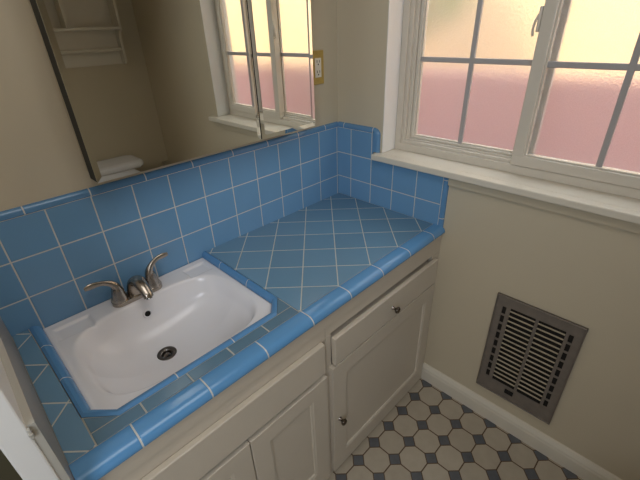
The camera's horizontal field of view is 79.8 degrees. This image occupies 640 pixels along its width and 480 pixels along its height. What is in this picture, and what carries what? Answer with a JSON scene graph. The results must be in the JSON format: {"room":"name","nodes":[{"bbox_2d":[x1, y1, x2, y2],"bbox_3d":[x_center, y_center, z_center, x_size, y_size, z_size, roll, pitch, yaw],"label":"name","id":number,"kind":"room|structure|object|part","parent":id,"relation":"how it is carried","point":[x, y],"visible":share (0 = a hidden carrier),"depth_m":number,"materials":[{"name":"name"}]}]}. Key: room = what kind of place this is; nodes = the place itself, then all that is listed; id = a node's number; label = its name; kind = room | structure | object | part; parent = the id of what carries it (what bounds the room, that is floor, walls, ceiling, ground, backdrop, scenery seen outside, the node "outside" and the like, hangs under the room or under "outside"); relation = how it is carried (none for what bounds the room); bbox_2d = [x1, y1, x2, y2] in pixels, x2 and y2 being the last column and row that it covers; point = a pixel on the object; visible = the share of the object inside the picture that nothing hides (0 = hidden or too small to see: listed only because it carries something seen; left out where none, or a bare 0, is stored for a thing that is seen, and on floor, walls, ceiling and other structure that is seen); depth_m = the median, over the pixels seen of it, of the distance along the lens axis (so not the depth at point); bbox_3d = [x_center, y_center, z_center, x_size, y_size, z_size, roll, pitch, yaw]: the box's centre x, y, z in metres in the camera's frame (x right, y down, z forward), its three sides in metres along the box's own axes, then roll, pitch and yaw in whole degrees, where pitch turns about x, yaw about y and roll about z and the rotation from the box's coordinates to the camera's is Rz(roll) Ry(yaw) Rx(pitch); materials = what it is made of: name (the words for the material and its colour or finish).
{"room":"bathroom","nodes":[
{"label":"bathroom","id":0,"kind":"room"},
{"bbox_2d":[0,0,337,372],"bbox_3d":[-0.826,-0.140,0.895,0.112,2.440,2.760,24,39,38],"label":"wall","id":1,"kind":"structure","parent":0,"point":[41,158],"depth_m":0.92,"materials":[{"name":"paint"}]},
{"bbox_2d":[0,449,22,479],"bbox_3d":[-1.152,0.263,0.608,0.035,2.040,0.855,24,39,38],"label":"door","id":2,"kind":"structure","parent":1,"relation":"in","point":[7,471],"depth_m":1.08,"materials":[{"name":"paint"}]},
{"bbox_2d":[0,358,59,479],"bbox_3d":[-0.642,0.009,0.618,0.589,2.439,0.034,24,39,38],"label":"trim","id":3,"kind":"structure","parent":1,"relation":"attached to","point":[24,454],"depth_m":0.54,"materials":[{"name":"paint"}]},
{"bbox_2d":[28,0,314,182],"bbox_3d":[-0.334,-0.618,1.030,0.110,0.734,0.760,24,39,38],"label":"mirror","id":4,"kind":"object","parent":1,"relation":"attached to","point":[143,85],"visible":1,"depth_m":1.00,"materials":[{"name":"mirror"}]},
{"bbox_3d":[-0.402,-0.563,0.938,0.048,0.733,0.508,24,39,38],"label":"door","id":5,"kind":"part","parent":4,"relation":"part of","materials":[{"name":"mirror"}]},
{"bbox_3d":[-0.135,-0.704,1.170,0.048,0.733,0.246,24,39,38],"label":"door","id":6,"kind":"part","parent":4,"relation":"part of","materials":[{"name":"mirror"}]},
{"bbox_2d":[247,0,314,139],"bbox_3d":[-0.116,-0.695,1.154,0.004,0.734,0.246,24,39,38],"label":"mirror glass","id":7,"kind":"object","parent":4,"relation":"attached to","point":[279,32],"depth_m":1.22,"materials":[{"name":"silver mirror"}]},
{"bbox_2d":[0,121,448,335],"bbox_3d":[-0.181,-0.028,1.166,0.541,0.356,1.305,24,39,38],"label":"tile backsplash","id":8,"kind":"structure","parent":1,"relation":"attached to","point":[51,249],"depth_m":1.24,"materials":[{"name":"blue tile"}]},
{"bbox_3d":[-0.379,-0.258,1.247,0.010,0.021,1.298,24,39,38],"label":"cap trim","id":9,"kind":"part","parent":8,"relation":"part of","materials":[{"name":"blue tile"}]},
{"bbox_3d":[0.149,-0.466,1.582,0.196,0.021,0.010,24,39,38],"label":"cap trim","id":10,"kind":"part","parent":8,"relation":"part of","materials":[{"name":"blue tile"}]},
{"bbox_3d":[0.226,-0.399,1.534,0.031,0.095,0.010,24,39,38],"label":"edge trim","id":11,"kind":"part","parent":8,"relation":"part of","materials":[{"name":"blue tile"}]},
{"bbox_3d":[0.460,-0.138,1.424,0.020,0.216,0.010,24,39,38],"label":"edge trim","id":12,"kind":"part","parent":8,"relation":"part of","materials":[{"name":"blue tile"}]},
{"bbox_2d":[313,50,323,84],"bbox_3d":[-0.009,-0.659,1.464,0.008,0.120,0.068,24,39,38],"label":"outlet","id":13,"kind":"object","parent":1,"relation":"attached to","point":[318,63],"visible":0.92,"depth_m":1.46,"materials":[{"name":"gold metal"}]},
{"bbox_2d":[315,58,320,77],"bbox_3d":[-0.007,-0.658,1.463,0.003,0.068,0.033,24,39,38],"label":"receptacle","id":14,"kind":"object","parent":13,"relation":"attached to","point":[317,60],"depth_m":1.46,"materials":[{"name":"plastic"}]},
{"bbox_2d":[328,378,583,479],"bbox_3d":[0.352,1.099,1.153,2.048,0.050,1.408,24,39,38],"label":"floor","id":15,"kind":"structure","parent":0,"point":[428,434],"depth_m":1.54,"materials":[{"name":"tile"}]},
{"bbox_2d":[0,317,74,479],"bbox_3d":[-0.599,0.618,0.972,0.588,1.027,0.013,24,39,38],"label":"door frame","id":16,"kind":"structure","parent":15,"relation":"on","point":[39,428],"depth_m":0.64,"materials":[{"name":"wood"}]},
{"bbox_2d":[55,329,330,479],"bbox_3d":[-0.380,0.597,1.242,0.549,0.785,0.637,24,39,38],"label":"base cabinet","id":17,"kind":"object","parent":15,"relation":"on","point":[276,427],"visible":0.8,"depth_m":1.02,"materials":[{"name":"paint"}]},
{"bbox_3d":[-0.287,0.814,1.035,0.017,0.535,0.304,24,39,38],"label":"door","id":18,"kind":"part","parent":17,"relation":"part of","materials":[{"name":"paint"}]},
{"bbox_3d":[-0.076,0.703,1.218,0.017,0.535,0.290,24,39,38],"label":"door","id":19,"kind":"part","parent":17,"relation":"part of","materials":[{"name":"paint"}]},
{"bbox_2d":[257,244,439,473],"bbox_3d":[0.084,0.362,1.628,0.579,0.785,0.658,24,39,38],"label":"base cabinet","id":20,"kind":"object","parent":15,"relation":"on","point":[375,352],"visible":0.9,"depth_m":1.41,"materials":[{"name":"paint"}]},
{"bbox_2d":[12,193,444,479],"bbox_3d":[-0.167,0.134,1.249,0.547,0.075,1.288,24,39,38],"label":"countertop","id":21,"kind":"structure","parent":20,"relation":"on","point":[314,263],"depth_m":1.03,"materials":[{"name":"tile"}]},
{"bbox_3d":[-0.434,0.220,1.060,0.455,0.022,0.541,24,39,38],"label":"sink edge trim","id":22,"kind":"part","parent":21,"relation":"part of","materials":[{"name":"blue tile"}]},
{"bbox_2d":[43,258,270,409],"bbox_3d":[-0.438,0.286,1.113,0.428,0.149,0.500,24,39,38],"label":"sink","id":23,"kind":"object","parent":21,"relation":"in","point":[113,356],"visible":0.75,"depth_m":1.13,"materials":[{"name":"white ceramic"}]},
{"bbox_2d":[83,252,167,307],"bbox_3d":[-0.541,0.137,1.127,0.121,0.107,0.245,24,39,38],"label":"faucet","id":24,"kind":"object","parent":23,"relation":"on","point":[138,287],"visible":1,"depth_m":1.12,"materials":[{"name":"silver metal"}]},
{"bbox_3d":[-0.619,0.138,1.096,0.030,0.067,0.096,24,39,38],"label":"lever","id":25,"kind":"part","parent":24,"relation":"part of","materials":[{"name":"silver metal"}]},
{"bbox_3d":[-0.597,0.158,1.132,0.047,0.049,0.047,24,39,38],"label":"handle","id":26,"kind":"part","parent":24,"relation":"part of","materials":[{"name":"silver metal"}]},
{"bbox_3d":[-0.560,0.164,1.176,0.049,0.012,0.151,24,39,38],"label":"plate","id":27,"kind":"part","parent":24,"relation":"part of","materials":[{"name":"silver metal"}]},
{"bbox_3d":[-0.536,0.144,1.137,0.119,0.079,0.058,24,39,38],"label":"spout","id":28,"kind":"part","parent":24,"relation":"part of","materials":[{"name":"silver metal"}]},
{"bbox_3d":[-0.526,0.121,1.194,0.047,0.049,0.047,24,39,38],"label":"handle","id":29,"kind":"part","parent":24,"relation":"part of","materials":[{"name":"silver metal"}]},
{"bbox_3d":[-0.511,0.079,1.190,0.030,0.070,0.084,24,39,38],"label":"lever","id":30,"kind":"part","parent":24,"relation":"part of","materials":[{"name":"silver metal"}]},
{"bbox_3d":[0.079,0.624,1.319,0.027,0.025,0.025,24,39,38],"label":"knob","id":31,"kind":"part","parent":20,"relation":"part of","materials":[{"name":"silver metal"}]},
{"bbox_3d":[0.086,0.156,1.482,0.473,0.108,0.595,24,39,38],"label":"drawer","id":32,"kind":"part","parent":20,"relation":"part of","materials":[{"name":"paint"}]},
{"bbox_3d":[0.254,0.524,1.503,0.017,0.546,0.603,24,39,38],"label":"door","id":33,"kind":"part","parent":20,"relation":"part of","materials":[{"name":"paint"}]},
{"bbox_3d":[0.264,0.241,1.327,0.027,0.025,0.025,24,39,38],"label":"knob","id":34,"kind":"part","parent":20,"relation":"part of","materials":[{"name":"silver metal"}]},
{"bbox_2d":[337,0,639,479],"bbox_3d":[0.858,-0.274,1.018,2.048,2.440,0.152,24,39,38],"label":"wall","id":35,"kind":"structure","parent":0,"point":[582,272],"depth_m":1.33,"materials":[{"name":"paint"}]},
{"bbox_2d":[371,0,639,233],"bbox_3d":[0.624,-0.597,1.058,1.030,1.000,0.188,24,39,38],"label":"window","id":36,"kind":"structure","parent":35,"relation":"in","point":[533,103],"depth_m":1.20,"materials":[{"name":"glass"}]},
{"bbox_3d":[0.529,-0.710,1.213,0.470,0.838,0.024,24,39,38],"label":"fixed sash","id":37,"kind":"part","parent":36,"relation":"part of","materials":[{"name":"plastic"}]},
{"bbox_3d":[0.520,-0.717,1.227,0.404,0.817,0.004,24,39,38],"label":"pane","id":38,"kind":"part","parent":36,"relation":"part of","materials":[{"name":"pink glass"}]},
{"bbox_3d":[0.638,-0.202,1.279,1.030,0.024,0.185,24,39,38],"label":"sill","id":39,"kind":"part","parent":36,"relation":"part of","materials":[{"name":"paint"}]},
{"bbox_3d":[0.799,-0.568,0.939,0.460,0.876,0.034,24,39,38],"label":"sliding sash","id":40,"kind":"part","parent":36,"relation":"part of","materials":[{"name":"plastic"}]},
{"bbox_3d":[0.806,-0.569,0.938,0.397,0.809,0.004,24,39,38],"label":"pane","id":41,"kind":"part","parent":36,"relation":"part of","materials":[{"name":"pink glass"}]},
{"bbox_2d":[421,363,621,479],"bbox_3d":[1.024,0.867,1.379,1.491,0.088,0.019,24,39,38],"label":"baseboard","id":42,"kind":"structure","parent":35,"relation":"attached to","point":[569,459],"depth_m":1.55,"materials":[{"name":"paint"}]},
{"bbox_2d":[476,292,588,424],"bbox_3d":[0.763,0.447,1.429,0.288,0.477,0.012,24,39,38],"label":"air vent","id":43,"kind":"object","parent":35,"relation":"in","point":[530,354],"visible":1,"depth_m":1.42,"materials":[{"name":"metal"}]},
{"bbox_3d":[0.756,0.612,1.534,0.032,0.017,0.007,24,39,38],"label":"damper lever","id":44,"kind":"part","parent":43,"relation":"part of","materials":[{"name":"black metal"}]}
]}

